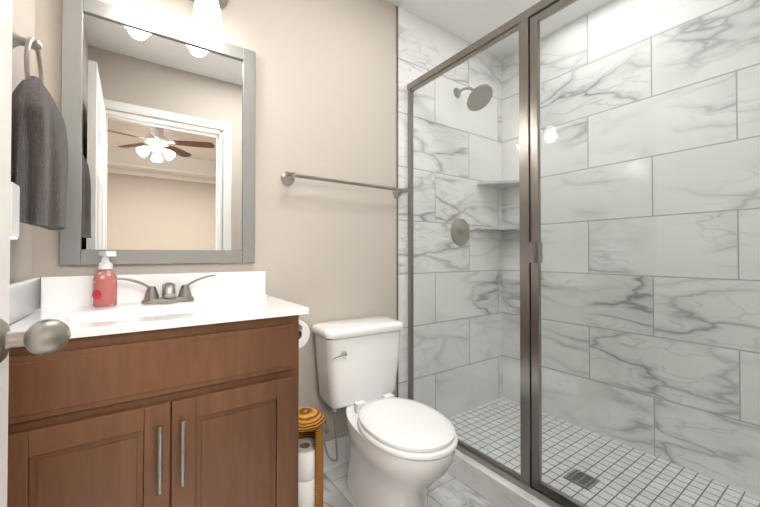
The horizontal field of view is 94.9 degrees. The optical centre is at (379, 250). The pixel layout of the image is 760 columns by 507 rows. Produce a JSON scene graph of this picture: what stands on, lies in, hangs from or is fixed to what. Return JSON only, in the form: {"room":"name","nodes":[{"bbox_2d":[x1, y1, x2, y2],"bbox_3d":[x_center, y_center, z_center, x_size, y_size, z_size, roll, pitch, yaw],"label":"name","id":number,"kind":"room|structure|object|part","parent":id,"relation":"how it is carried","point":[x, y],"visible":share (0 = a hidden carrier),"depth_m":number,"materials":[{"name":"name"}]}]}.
{"room":"bathroom","nodes":[
{"label":"bathroom","id":0,"kind":"room"},
{"bbox_2d":[10,0,35,282],"bbox_3d":[-0.686,-0.174,0.424,0.100,2.440,1.615,0,-1,-35],"label":"wall","id":1,"kind":"structure","parent":0,"point":[21,247],"depth_m":1.00,"materials":[{"name":"beige paint"}]},
{"bbox_2d":[10,182,19,238],"bbox_3d":[-0.812,-0.080,0.741,0.055,0.140,0.084,0,-1,-35],"label":"light switch","id":2,"kind":"object","parent":1,"relation":"attached to","point":[15,211],"visible":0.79,"depth_m":0.75,"materials":[{"name":"white plastic"}]},
{"bbox_2d":[0,0,70,506],"bbox_3d":[-0.371,0.033,0.268,0.133,2.007,0.761,0,-1,-35],"label":"bathroom door","id":3,"kind":"structure","parent":1,"relation":"in","point":[46,336],"depth_m":0.54,"materials":[{"name":"white"}]},
{"bbox_3d":[-0.549,0.133,0.521,0.133,0.066,0.070,0,-1,-35],"label":"knob","id":4,"kind":"part","parent":3,"relation":"part of","materials":[{"name":"silver metal"}]},
{"bbox_2d":[11,30,68,229],"bbox_3d":[-0.882,-0.312,0.899,0.118,0.503,0.259,0,-1,-35],"label":"towel","id":5,"kind":"object","parent":1,"relation":"attached to","point":[39,158],"visible":0.85,"depth_m":0.83,"materials":[{"name":"grey fabric"}]},
{"bbox_2d":[33,0,396,441],"bbox_3d":[-0.144,-0.159,1.849,2.620,2.440,0.100,0,-1,-35],"label":"wall","id":6,"kind":"structure","parent":0,"point":[325,251],"depth_m":1.67,"materials":[{"name":"beige paint"}]},
{"bbox_2d":[59,0,255,264],"bbox_3d":[-0.792,-0.404,1.323,0.620,0.905,0.022,0,-1,-35],"label":"mirror","id":7,"kind":"object","parent":6,"relation":"attached to","point":[159,117],"visible":0.96,"depth_m":1.29,"materials":[{"name":"grey mirror"}]},
{"bbox_2d":[192,0,227,22],"bbox_3d":[-0.747,-0.986,1.264,0.400,0.228,0.181,0,-1,-35],"label":"sconce","id":8,"kind":"object","parent":6,"relation":"attached to","point":[209,11],"visible":1,"depth_m":1.29,"materials":[{"name":"white glass"}]},
{"bbox_2d":[323,408,337,461],"bbox_3d":[-0.247,0.833,1.623,0.076,0.283,0.135,0,-1,-35],"label":"supply valve","id":9,"kind":"object","parent":6,"relation":"attached to","point":[326,429],"visible":0.6,"depth_m":1.59,"materials":[{"name":"silver metal"}]},
{"bbox_2d":[323,434,349,472],"bbox_3d":[-0.199,0.992,1.722,0.729,0.135,0.024,0,-1,-35],"label":"baseboard","id":10,"kind":"structure","parent":6,"relation":"attached to","point":[343,442],"depth_m":1.71,"materials":[{"name":"white"}]},
{"bbox_2d":[281,171,410,197],"bbox_3d":[-0.138,-0.330,1.739,0.709,0.062,0.089,0,-1,-35],"label":"towel bar","id":11,"kind":"object","parent":6,"relation":"attached to","point":[287,177],"visible":1,"depth_m":1.65,"materials":[{"name":"silver metal"}]},
{"bbox_2d":[396,6,398,397],"bbox_3d":[0.098,-0.158,1.951,0.006,2.440,0.010,0,-1,-35],"label":"trim","id":12,"kind":"structure","parent":6,"relation":"attached to","point":[397,168],"depth_m":1.95,"materials":[{"name":"silver metal"}]},
{"bbox_2d":[398,6,470,398],"bbox_3d":[0.489,-0.155,2.225,0.950,2.440,0.010,0,-1,-35],"label":"wall tile","id":13,"kind":"structure","parent":6,"relation":"attached to","point":[424,46],"depth_m":1.98,"materials":[{"name":"stone"}]},
{"bbox_2d":[323,464,495,506],"bbox_3d":[-0.100,1.081,0.882,1.600,0.060,1.715,0,-1,-35],"label":"floor","id":14,"kind":"structure","parent":0,"point":[447,489],"depth_m":1.52,"materials":[{"name":"stone"}]},
{"bbox_2d":[7,271,308,506],"bbox_3d":[-0.657,0.568,1.105,0.727,0.969,0.517,0,-1,-35],"label":"bathroom vanity","id":15,"kind":"object","parent":14,"relation":"on","point":[167,390],"visible":0.96,"depth_m":0.93,"materials":[{"name":"brown wood"}]},
{"bbox_3d":[-0.684,0.657,0.823,0.321,0.526,0.019,0,-1,-35],"label":"door","id":16,"kind":"part","parent":15,"relation":"part of","materials":[{"name":"brown wood"}]},
{"bbox_2d":[92,251,116,306],"bbox_3d":[-0.918,0.092,1.165,0.065,0.182,0.074,0,-1,-35],"label":"soap dispenser","id":17,"kind":"object","parent":15,"relation":"on","point":[104,293],"visible":0.98,"depth_m":1.15,"materials":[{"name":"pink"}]},
{"bbox_3d":[-0.545,0.301,0.923,0.659,0.142,0.020,0,-1,-35],"label":"drawer","id":18,"kind":"part","parent":15,"relation":"part of","materials":[{"name":"brown wood"}]},
{"bbox_2d":[116,275,214,303],"bbox_3d":[-0.750,0.138,1.242,0.305,0.093,0.098,0,-1,-35],"label":"faucet","id":19,"kind":"object","parent":15,"relation":"on","point":[151,296],"depth_m":1.24,"materials":[{"name":"silver metal"}]},
{"bbox_3d":[-0.536,0.522,0.895,0.062,0.167,0.034,0,-1,-35],"label":"handle","id":20,"kind":"part","parent":15,"relation":"part of","materials":[{"name":"silver metal"}]},
{"bbox_3d":[-0.412,0.659,1.012,0.334,0.526,0.019,0,-1,-35],"label":"door","id":21,"kind":"part","parent":15,"relation":"part of","materials":[{"name":"brown wood"}]},
{"bbox_2d":[299,320,309,347],"bbox_3d":[-0.350,0.323,1.368,0.126,0.111,0.174,0,-1,-35],"label":"toilet paper roll","id":22,"kind":"object","parent":15,"relation":"attached to","point":[304,332],"visible":0.12,"depth_m":1.35,"materials":[{"name":"white paper"}]},
{"bbox_2d":[298,407,325,506],"bbox_3d":[-0.284,0.827,1.314,0.156,0.453,0.156,0,-1,-35],"label":"toilet paper stand","id":23,"kind":"object","parent":14,"relation":"on","point":[310,466],"visible":0.73,"depth_m":1.27,"materials":[{"name":"brown wood"}]},
{"bbox_2d":[312,316,457,506],"bbox_3d":[0.035,0.697,1.460,0.418,0.720,0.709,0,-1,-35],"label":"toilet","id":24,"kind":"object","parent":14,"relation":"on","point":[401,452],"visible":0.98,"depth_m":1.41,"materials":[{"name":"white ceramic"}]},
{"bbox_3d":[-0.171,0.446,1.488,0.074,0.027,0.021,0,-1,-35],"label":"handle","id":25,"kind":"part","parent":24,"relation":"part of","materials":[{"name":"silver metal"}]},
{"bbox_3d":[-0.102,0.536,1.658,0.392,0.306,0.214,0,-1,-35],"label":"tank","id":26,"kind":"part","parent":24,"relation":"part of","materials":[{"name":"white ceramic"}]},
{"bbox_3d":[-0.101,0.361,1.658,0.418,0.044,0.235,0,-1,-35],"label":"lid","id":27,"kind":"part","parent":24,"relation":"part of","materials":[{"name":"white ceramic"}]},
{"bbox_3d":[0.088,0.661,1.350,0.327,0.050,0.468,0,-1,-35],"label":"seat","id":28,"kind":"part","parent":24,"relation":"part of","materials":[{"name":"white plastic"}]},
{"bbox_2d":[447,449,550,506],"bbox_3d":[0.591,1.001,1.377,0.110,0.110,1.494,0,-1,-35],"label":"sill","id":29,"kind":"structure","parent":14,"relation":"on","point":[492,487],"depth_m":1.47,"materials":[{"name":"stone"}]},
{"bbox_2d":[407,0,759,506],"bbox_3d":[0.591,-0.006,1.388,0.068,1.905,1.476,0,-1,-35],"label":"shower enclosure","id":30,"kind":"structure","parent":29,"relation":"on","point":[584,256],"depth_m":1.18,"materials":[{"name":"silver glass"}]},
{"bbox_2d":[385,0,540,43],"bbox_3d":[0.318,-1.436,1.200,2.620,0.100,1.715,0,-1,-35],"label":"ceiling","id":31,"kind":"structure","parent":0,"point":[471,21],"depth_m":2.02,"materials":[{"name":"white paint"}]}
]}

